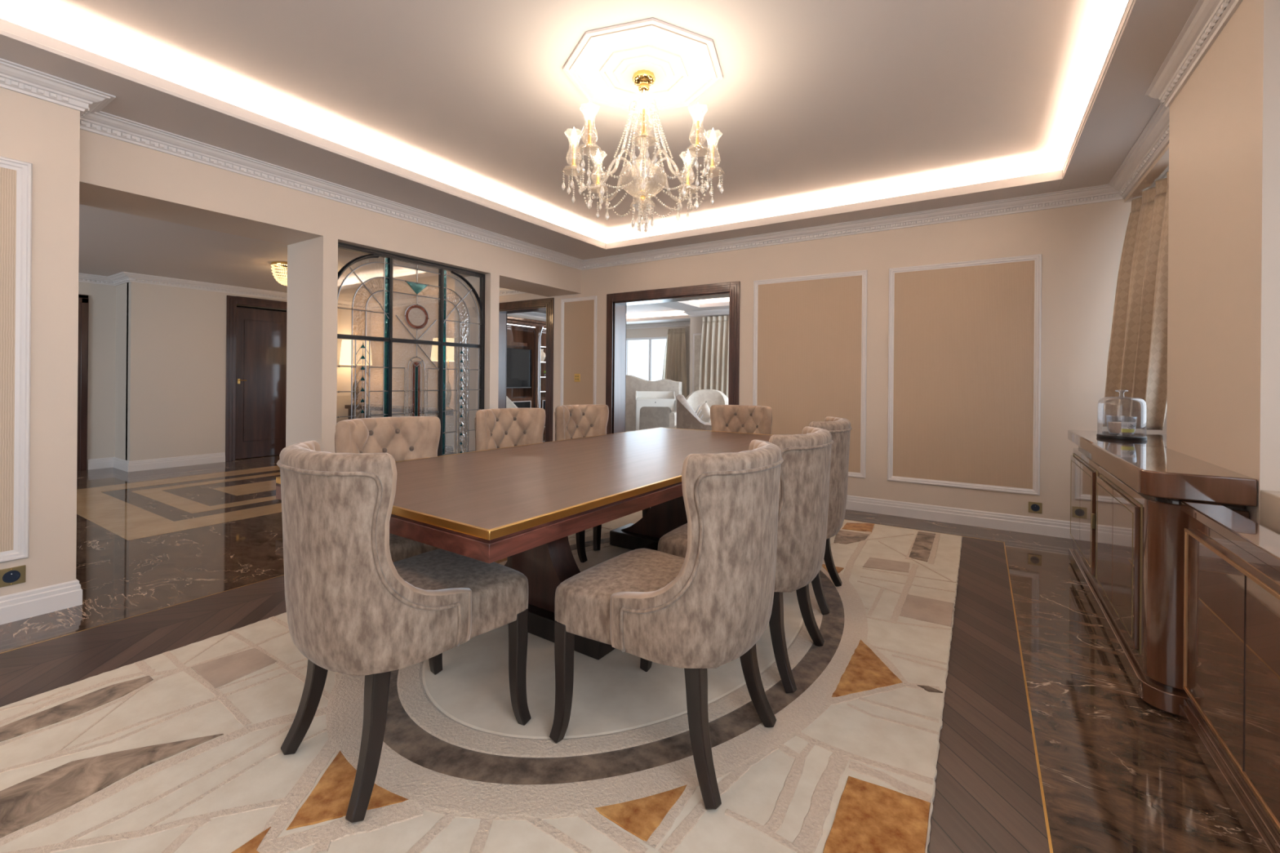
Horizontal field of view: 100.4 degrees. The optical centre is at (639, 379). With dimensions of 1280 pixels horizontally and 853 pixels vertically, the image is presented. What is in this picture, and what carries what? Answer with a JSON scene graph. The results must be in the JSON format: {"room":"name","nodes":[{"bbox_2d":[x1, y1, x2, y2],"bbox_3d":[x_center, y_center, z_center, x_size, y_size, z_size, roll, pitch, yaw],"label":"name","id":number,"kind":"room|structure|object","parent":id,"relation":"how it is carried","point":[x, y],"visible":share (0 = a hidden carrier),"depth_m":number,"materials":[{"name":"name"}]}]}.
{"room":"dining room","nodes":[
{"label":"dining room","id":0,"kind":"room"},
{"bbox_2d":[78,281,370,470],"bbox_3d":[-5.692,-0.078,5.022,5.400,2.460,8.190,0,0,33],"label":"wall","id":1,"kind":"structure","parent":0,"point":[157,353],"depth_m":6.91,"materials":[{"name":"beige paint"}]},
{"bbox_2d":[76,294,88,471],"bbox_3d":[-7.293,0.038,6.262,0.090,2.206,1.123,0,0,33],"label":"door","id":2,"kind":"structure","parent":1,"relation":"in","point":[83,300],"depth_m":6.67,"materials":[{"name":"brown wood"}]},
{"bbox_2d":[87,452,225,471],"bbox_3d":[-6.391,1.080,7.091,0.625,0.131,1.240,0,0,33],"label":"baseboard","id":3,"kind":"structure","parent":1,"relation":"attached to","point":[110,462],"depth_m":6.88,"materials":[{"name":"white wood"}]},
{"bbox_2d":[225,295,287,462],"bbox_3d":[-5.542,-0.012,7.946,0.152,2.336,1.096,0,0,33],"label":"door","id":4,"kind":"structure","parent":1,"relation":"in","point":[255,397],"depth_m":7.82,"materials":[{"name":"brown wood"}]},
{"bbox_2d":[78,271,526,310],"bbox_3d":[-6.162,-1.265,6.434,9.361,0.102,3.622,0,0,-28],"label":"trim","id":5,"kind":"structure","parent":1,"relation":"attached to","point":[122,277],"depth_m":7.34,"materials":[{"name":"white paint"}]},
{"bbox_2d":[78,204,454,303],"bbox_3d":[-5.696,-1.329,5.102,5.490,0.040,8.070,0,0,33],"label":"ceiling","id":6,"kind":"structure","parent":0,"point":[111,242],"depth_m":5.73,"materials":[{"name":"grey paint"}]},
{"bbox_2d":[271,261,287,285],"bbox_3d":[-3.955,-1.174,6.002,0.341,0.240,0.341,0,0,33],"label":"ceiling lamp","id":7,"kind":"object","parent":6,"relation":"attached to","point":[276,264],"visible":0.47,"depth_m":5.88,"materials":[{"name":"glass"}]},
{"bbox_2d":[0,87,581,596],"bbox_3d":[-3.071,-0.161,3.422,0.940,2.670,8.070,0,0,33],"label":"wall","id":8,"kind":"structure","parent":0,"point":[73,166],"depth_m":3.46,"materials":[{"name":"beige paint"}]},
{"bbox_2d":[0,564,26,587],"bbox_3d":[-3.049,0.956,2.584,0.013,0.085,0.092,0,0,33],"label":"wall socket","id":9,"kind":"object","parent":8,"relation":"attached to","point":[12,575],"visible":1,"depth_m":2.59,"materials":[{"name":"gold metal"}]},
{"bbox_2d":[0,155,32,563],"bbox_3d":[-3.763,-0.100,1.450,0.022,1.946,2.801,0,0,33],"label":"trim","id":10,"kind":"structure","parent":8,"relation":"attached to","point":[15,175],"depth_m":2.59,"materials":[{"name":"white paint"}]},
{"bbox_2d":[0,578,82,625],"bbox_3d":[-4.278,1.098,1.526,0.960,0.131,3.586,0,0,33],"label":"baseboard","id":11,"kind":"structure","parent":8,"relation":"attached to","point":[16,606],"depth_m":2.66,"materials":[{"name":"white wood"}]},
{"bbox_2d":[0,57,1169,270],"bbox_3d":[-0.730,-1.429,1.949,5.187,0.099,8.090,0,0,33],"label":"trim","id":12,"kind":"structure","parent":8,"relation":"attached to","point":[1154,138],"depth_m":4.02,"materials":[{"name":"white paint"}]},
{"bbox_3d":[-2.322,0.939,4.994,0.748,0.122,1.641,0,0,33],"label":"bench","id":13,"kind":"object","parent":8,"relation":"attached to","visible":0},
{"bbox_2d":[336,242,484,456],"bbox_3d":[-2.047,-0.104,4.875,0.049,1.976,1.582,0,0,33],"label":"glass screen","id":14,"kind":"object","parent":13,"relation":"on","point":[388,340],"visible":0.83,"depth_m":4.89,"materials":[{"name":"black metal"}]},
{"bbox_2d":[506,313,546,321],"bbox_3d":[-2.710,-0.253,12.117,0.800,2.860,6.520,0,0,33],"label":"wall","id":15,"kind":"structure","parent":0,"point":[510,315],"depth_m":11.69,"materials":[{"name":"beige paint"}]},
{"bbox_2d":[0,0,1198,324],"bbox_3d":[-0.639,-1.591,6.047,10.800,0.230,15.103,0,0,33],"label":"ceiling","id":16,"kind":"structure","parent":0,"point":[819,113],"depth_m":3.05,"materials":[{"name":"grey paint"}]},
{"bbox_2d":[561,69,723,234],"bbox_3d":[0.018,-1.215,2.877,0.818,0.854,0.818,0,0,-23],"label":"chandelier","id":17,"kind":"object","parent":16,"relation":"hanging from","point":[643,78],"visible":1,"depth_m":2.85,"materials":[{"name":"clear glass"}]},
{"bbox_2d":[570,164,576,168],"bbox_3d":[-0.358,-1.152,2.877,0.032,0.022,0.031,0,0,0],"label":"socket","id":18,"kind":"object","parent":17,"relation":"attached to","point":[573,166],"depth_m":2.87,"materials":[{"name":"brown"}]},
{"bbox_2d":[586,142,592,146],"bbox_3d":[-0.248,-1.151,2.612,0.032,0.022,0.031,0,0,-45],"label":"socket","id":19,"kind":"object","parent":17,"relation":"attached to","point":[588,144],"depth_m":2.60,"materials":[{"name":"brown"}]},
{"bbox_2d":[640,132,647,137],"bbox_3d":[0.017,-1.149,2.502,0.031,0.022,0.032,0,0,0],"label":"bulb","id":20,"kind":"object","parent":17,"relation":"attached to","point":[643,135],"depth_m":2.49,"materials":[{"name":"white glass"}]},
{"bbox_2d":[694,142,700,147],"bbox_3d":[0.282,-1.147,2.612,0.031,0.022,0.032,0,0,-45],"label":"socket","id":21,"kind":"object","parent":17,"relation":"attached to","point":[697,144],"depth_m":2.60,"materials":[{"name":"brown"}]},
{"bbox_2d":[710,164,715,169],"bbox_3d":[0.392,-1.146,2.877,0.032,0.022,0.031,0,0,0],"label":"socket","id":22,"kind":"object","parent":17,"relation":"attached to","point":[712,166],"depth_m":2.87,"materials":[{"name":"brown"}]},
{"bbox_2d":[0,431,1257,852],"bbox_3d":[-0.359,1.221,6.151,13.600,0.052,16.000,0,0,33],"label":"floor","id":23,"kind":"structure","parent":0,"point":[1048,744],"depth_m":2.34,"materials":[{"name":"stone"}]},
{"bbox_2d":[344,404,453,453],"bbox_3d":[-3.523,0.800,8.159,2.900,0.740,0.420,0,0,33],"label":"console table","id":24,"kind":"object","parent":23,"relation":"on","point":[449,449],"visible":0.22,"depth_m":8.14,"materials":[{"name":"brown wood"}]},
{"bbox_2d":[339,339,372,405],"bbox_3d":[-4.656,-0.110,8.732,0.480,1.060,0.480,0,0,33],"label":"table lamp","id":25,"kind":"object","parent":24,"relation":"on","point":[346,344],"visible":0.68,"depth_m":8.55,"materials":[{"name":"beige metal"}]},
{"bbox_2d":[430,337,453,409],"bbox_3d":[-2.762,-0.073,7.666,0.480,1.020,0.480,0,0,33],"label":"table lamp","id":26,"kind":"object","parent":24,"relation":"on","point":[450,349],"visible":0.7,"depth_m":7.50,"materials":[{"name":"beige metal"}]},
{"bbox_2d":[445,445,453,453],"bbox_3d":[-3.519,1.000,8.167,2.740,0.040,0.300,0,0,33],"label":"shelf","id":27,"kind":"object","parent":24,"relation":"attached to","point":[449,449],"depth_m":7.53,"materials":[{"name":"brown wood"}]},
{"bbox_2d":[0,506,962,852],"bbox_3d":[-0.007,1.187,2.826,2.833,0.022,4.816,0,0,33],"label":"area rug","id":28,"kind":"object","parent":23,"relation":"on","point":[178,750],"visible":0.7,"depth_m":1.69,"materials":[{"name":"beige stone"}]},
{"bbox_2d":[334,416,440,562],"bbox_3d":[-1.118,0.686,2.562,0.683,0.976,0.569,0,0,42],"label":"dining chair","id":29,"kind":"object","parent":28,"relation":"on","point":[403,437],"visible":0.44,"depth_m":2.72,"materials":[{"name":"fabric"}]},
{"bbox_2d":[276,440,531,822],"bbox_3d":[-0.774,0.689,1.746,0.569,0.976,0.683,0,0,37],"label":"dining chair","id":30,"kind":"object","parent":28,"relation":"on","point":[353,611],"visible":1,"depth_m":1.46,"materials":[{"name":"fabric"}]},
{"bbox_2d":[275,426,772,659],"bbox_3d":[-0.118,0.799,3.109,1.354,0.752,3.037,0,0,35],"label":"dining table","id":31,"kind":"object","parent":28,"relation":"on","point":[522,504],"visible":0.58,"depth_m":2.30,"materials":[{"name":"brown wood"}]},
{"bbox_2d":[474,408,587,562],"bbox_3d":[-0.745,0.689,3.464,0.569,0.976,0.683,0,0,-42],"label":"dining chair","id":32,"kind":"object","parent":28,"relation":"on","point":[497,428],"visible":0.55,"depth_m":3.63,"materials":[{"name":"fabric"}]},
{"bbox_2d":[554,404,649,550],"bbox_3d":[-0.316,0.693,4.044,0.683,0.976,0.569,0,0,45],"label":"dining chair","id":33,"kind":"object","parent":28,"relation":"on","point":[571,421],"visible":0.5,"depth_m":4.21,"materials":[{"name":"fabric"}]},
{"bbox_2d":[549,439,783,809],"bbox_3d":[0.118,0.696,1.788,0.683,0.976,0.569,0,0,35],"label":"dining chair","id":34,"kind":"object","parent":28,"relation":"on","point":[710,607],"visible":1,"depth_m":1.52,"materials":[{"name":"fabric"}]},
{"bbox_2d":[710,404,772,435],"bbox_3d":[0.730,0.701,4.180,0.569,0.976,0.683,0,0,28],"label":"dining chair","id":35,"kind":"object","parent":28,"relation":"on","point":[746,419],"visible":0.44,"depth_m":4.41,"materials":[{"name":"fabric"}]},
{"bbox_2d":[657,426,833,693],"bbox_3d":[0.476,0.699,2.331,0.683,0.976,0.569,0,0,33],"label":"dining chair","id":36,"kind":"object","parent":28,"relation":"on","point":[805,468],"visible":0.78,"depth_m":2.04,"materials":[{"name":"fabric"}]},
{"bbox_2d":[808,416,852,614],"bbox_3d":[0.822,0.702,3.001,0.683,0.976,0.569,0,0,29],"label":"dining chair","id":37,"kind":"object","parent":28,"relation":"on","point":[840,428],"visible":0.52,"depth_m":2.73,"materials":[{"name":"fabric"}]},
{"bbox_2d":[506,395,518,408],"bbox_3d":[-2.146,0.646,8.655,0.775,1.072,0.980,0,0,13],"label":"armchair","id":38,"kind":"object","parent":23,"relation":"on","point":[509,404],"visible":0.05,"depth_m":9.00,"materials":[{"name":"white fabric"}]},
{"bbox_2d":[506,315,546,434],"bbox_3d":[-2.352,-0.045,11.342,0.600,2.450,3.800,0,0,33],"label":"wall unit","id":39,"kind":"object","parent":23,"relation":"on","point":[522,333],"depth_m":11.27,"materials":[{"name":"paint"}]},
{"bbox_2d":[506,347,531,388],"bbox_3d":[-2.718,-0.228,10.687,0.085,0.810,1.440,0,0,33],"label":"television","id":40,"kind":"object","parent":39,"relation":"attached to","point":[518,360],"visible":0.42,"depth_m":10.96,"materials":[{"name":"black metal"}]},
{"bbox_2d":[506,323,546,328],"bbox_3d":[-2.349,-1.096,10.990,0.010,0.016,3.000,0,0,33],"label":"light","id":41,"kind":"object","parent":39,"relation":"attached to","point":[534,326],"depth_m":11.01,"materials":[{"name":"white"}]},
{"bbox_2d":[540,348,545,361],"bbox_3d":[-2.165,-0.526,11.629,0.210,0.275,0.210,0,0,33],"label":"vase","id":42,"kind":"object","parent":39,"relation":"on","point":[542,353],"visible":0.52,"depth_m":11.57,"materials":[{"name":"beige ceramic"}]},
{"bbox_2d":[625,374,681,431],"bbox_3d":[-0.150,0.554,11.284,2.480,1.290,0.850,0,0,21],"label":"settee","id":43,"kind":"object","parent":23,"relation":"on","point":[651,417],"visible":0.17,"depth_m":10.72,"materials":[{"name":"white fabric"}]},
{"bbox_2d":[635,391,675,430],"bbox_3d":[0.284,0.713,10.033,0.740,0.980,0.488,0,0,1],"label":"writing desk","id":44,"kind":"object","parent":23,"relation":"on","point":[643,398],"visible":0.77,"depth_m":9.80,"materials":[{"name":"white paint"}]},
{"bbox_2d":[662,328,687,398],"bbox_3d":[0.859,-0.058,13.480,0.826,2.471,0.184,0,0,33],"label":"curtain","id":45,"kind":"object","parent":23,"relation":"on","point":[674,368],"visible":0.62,"depth_m":13.46,"materials":[{"name":"beige fabric"}]},
{"bbox_2d":[675,394,711,431],"bbox_3d":[0.897,0.712,7.662,0.775,0.992,0.950,0,0,5],"label":"armchair","id":46,"kind":"object","parent":23,"relation":"on","point":[686,418],"visible":0.29,"depth_m":7.32,"materials":[{"name":"white fabric"}]},
{"bbox_2d":[694,401,711,422],"bbox_3d":[0.904,0.588,7.719,0.212,0.548,0.558,0,0,-6],"label":"striped cushion","id":47,"kind":"object","parent":46,"relation":"on","point":[704,413],"visible":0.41,"depth_m":7.63,"materials":[{"name":"white fabric"}]},
{"bbox_2d":[668,389,728,428],"bbox_3d":[1.108,0.693,9.378,1.030,1.032,0.775,0,0,23],"label":"armchair","id":48,"kind":"object","parent":23,"relation":"on","point":[713,397],"visible":0.24,"depth_m":9.61,"materials":[{"name":"white fabric"}]},
{"bbox_2d":[1067,429,1257,715],"bbox_3d":[2.680,0.781,2.578,0.756,0.884,2.005,0,0,33],"label":"sideboard","id":49,"kind":"object","parent":23,"relation":"on","point":[1128,523],"visible":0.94,"depth_m":2.07,"materials":[{"name":"paint"}]},
{"bbox_2d":[1096,389,1146,440],"bbox_3d":[2.771,0.199,3.066,0.217,0.281,0.217,0,0,33],"label":"cloche","id":50,"kind":"object","parent":49,"relation":"on","point":[1119,428],"visible":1,"depth_m":3.02,"materials":[{"name":"clear glass"}]},
{"bbox_2d":[1106,415,1137,435],"bbox_3d":[2.770,0.265,3.066,0.134,0.106,0.134,0,0,33],"label":"candle jar","id":51,"kind":"object","parent":50,"relation":"on","point":[1118,428],"depth_m":3.03,"materials":[{"name":"clear glass"}]},
{"bbox_2d":[1096,433,1146,440],"bbox_3d":[2.769,0.330,3.066,0.217,0.020,0.217,0,0,33],"label":"tray","id":52,"kind":"object","parent":49,"relation":"on","point":[1108,436],"depth_m":3.00,"materials":[{"name":"black wood"}]},
{"bbox_2d":[1067,429,1257,506],"bbox_3d":[2.683,0.386,2.578,0.756,0.094,2.005,0,0,33],"label":"countertop","id":53,"kind":"structure","parent":49,"relation":"on","point":[1151,468],"depth_m":2.00,"materials":[{"name":"paint"}]},
{"bbox_2d":[1179,501,1279,852],"bbox_3d":[1.296,0.816,0.831,0.104,0.790,2.408,0,0,33],"label":"sideboard","id":54,"kind":"object","parent":23,"relation":"on","point":[1230,713],"visible":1,"depth_m":1.48,"materials":[{"name":"paint"}]},
{"bbox_2d":[626,325,689,395],"bbox_3d":[0.401,-0.227,14.106,3.910,2.860,0.180,0,0,33],"label":"wall","id":55,"kind":"structure","parent":0,"point":[660,331],"depth_m":13.92,"materials":[{"name":"beige paint"}]},
{"bbox_2d":[626,336,666,381],"bbox_3d":[0.268,-0.183,14.120,1.642,1.870,0.060,0,0,33],"label":"window","id":56,"kind":"structure","parent":55,"relation":"in","point":[650,339],"depth_m":14.10,"materials":[{"name":"white"}]},
{"bbox_2d":[689,316,697,394],"bbox_3d":[1.619,-0.216,12.203,0.190,2.860,1.720,0,0,33],"label":"wall","id":57,"kind":"structure","parent":0,"point":[694,320],"depth_m":11.51,"materials":[{"name":"beige paint"}]},
{"bbox_2d":[692,333,701,392],"bbox_3d":[1.258,-0.139,11.405,0.300,1.700,0.022,0,0,33],"label":"trim","id":58,"kind":"structure","parent":57,"relation":"attached to","point":[696,336],"depth_m":11.44,"materials":[{"name":"white paint"}]},
{"bbox_2d":[697,315,728,333],"bbox_3d":[4.074,-0.195,9.738,6.600,2.860,0.200,0,0,33],"label":"wall","id":59,"kind":"structure","parent":0,"point":[700,318],"depth_m":11.39,"materials":[{"name":"beige paint"}]},
{"bbox_2d":[698,315,728,397],"bbox_3d":[1.674,-0.066,10.984,1.026,2.501,0.189,0,0,33],"label":"curtain","id":60,"kind":"object","parent":59,"relation":"hanging from","point":[714,347],"visible":0.42,"depth_m":11.10,"materials":[{"name":"beige fabric"}]},
{"bbox_2d":[369,187,1166,521],"bbox_3d":[-0.772,-0.237,6.879,11.900,2.860,0.230,0,0,33],"label":"wall","id":61,"kind":"structure","parent":0,"point":[1080,246],"depth_m":4.66,"materials":[{"name":"beige paint"}]},
{"bbox_2d":[497,297,554,442],"bbox_3d":[-1.599,0.057,7.405,1.244,2.263,0.298,0,0,33],"label":"door frame","id":62,"kind":"structure","parent":61,"relation":"in","point":[546,304],"depth_m":7.13,"materials":[{"name":"brown wood"}]},
{"bbox_2d":[574,373,580,382],"bbox_3d":[-0.797,-0.022,6.750,0.090,0.100,0.012,0,0,33],"label":"light switch","id":63,"kind":"object","parent":61,"relation":"attached to","point":[577,376],"visible":1,"depth_m":6.75,"materials":[{"name":"gold metal"}]},
{"bbox_2d":[560,295,597,405],"bbox_3d":[-0.784,-0.076,6.741,0.573,1.925,0.022,0,0,33],"label":"wall panel","id":64,"kind":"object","parent":61,"relation":"attached to","point":[579,314],"depth_m":6.73,"materials":[{"name":"white"}]},
{"bbox_2d":[507,308,728,329],"bbox_3d":[1.766,-1.401,9.282,9.820,0.112,6.540,0,0,33],"label":"trim","id":65,"kind":"structure","parent":61,"relation":"attached to","point":[724,311],"depth_m":11.88,"materials":[{"name":"white paint"}]},
{"bbox_2d":[605,281,740,434],"bbox_3d":[0.378,0.085,6.145,1.717,2.240,0.298,0,0,33],"label":"door frame","id":66,"kind":"structure","parent":61,"relation":"in","point":[616,303],"depth_m":6.38,"materials":[{"name":"brown wood"}]},
{"bbox_2d":[752,270,866,478],"bbox_3d":[1.626,-0.054,5.205,1.091,1.922,0.022,0,0,33],"label":"wall panel","id":67,"kind":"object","parent":61,"relation":"attached to","point":[810,357],"depth_m":5.17,"materials":[{"name":"white paint"}]},
{"bbox_2d":[845,495,1070,538],"bbox_3d":[2.164,1.153,4.559,3.044,0.131,0.525,0,0,33],"label":"baseboard","id":68,"kind":"structure","parent":61,"relation":"attached to","point":[1018,523],"depth_m":4.48,"materials":[{"name":"white"}]},
{"bbox_2d":[887,253,1041,495],"bbox_3d":[2.707,-0.042,4.516,1.105,1.915,0.022,0,0,33],"label":"wall panel","id":69,"kind":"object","parent":61,"relation":"attached to","point":[964,337],"depth_m":4.49,"materials":[{"name":"white paint"}]},
{"bbox_2d":[1028,501,1042,513],"bbox_3d":[3.141,1.019,4.234,0.088,0.085,0.013,0,0,33],"label":"wall socket","id":70,"kind":"object","parent":61,"relation":"attached to","point":[1033,507],"visible":1,"depth_m":4.23,"materials":[{"name":"gold metal"}]},
{"bbox_2d":[1124,0,1279,524],"bbox_3d":[1.588,-0.121,0.453,0.610,2.670,8.070,0,0,33],"label":"wall","id":71,"kind":"structure","parent":0,"point":[1221,157],"depth_m":2.02,"materials":[{"name":"beige paint"}]},
{"bbox_2d":[1153,169,1168,186],"bbox_3d":[3.272,-1.322,3.228,0.030,0.020,1.550,0,0,33],"label":"rail","id":72,"kind":"object","parent":71,"relation":"attached to","point":[1165,174],"visible":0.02,"depth_m":3.45,"materials":[{"name":"white"}]},
{"bbox_2d":[1102,171,1168,430],"bbox_3d":[3.333,-0.490,3.577,0.322,1.638,0.768,0,0,26],"label":"window curtain","id":73,"kind":"object","parent":72,"relation":"hanging from","point":[1137,364],"visible":0.78,"depth_m":3.54,"materials":[{"name":"beige fabric"}]},
{"bbox_2d":[1144,0,1242,107],"bbox_3d":[0.865,-1.423,-0.034,0.145,0.090,6.460,0,0,33],"label":"trim","id":74,"kind":"structure","parent":71,"relation":"attached to","point":[1208,18],"depth_m":2.25,"materials":[{"name":"white paint"}]},
{"bbox_2d":[1259,489,1279,534],"bbox_3d":[1.290,0.786,0.128,0.470,0.850,3.610,0,0,33],"label":"window sill","id":75,"kind":"structure","parent":71,"relation":"attached to","point":[1269,515],"depth_m":1.71,"materials":[{"name":"beige paint"}]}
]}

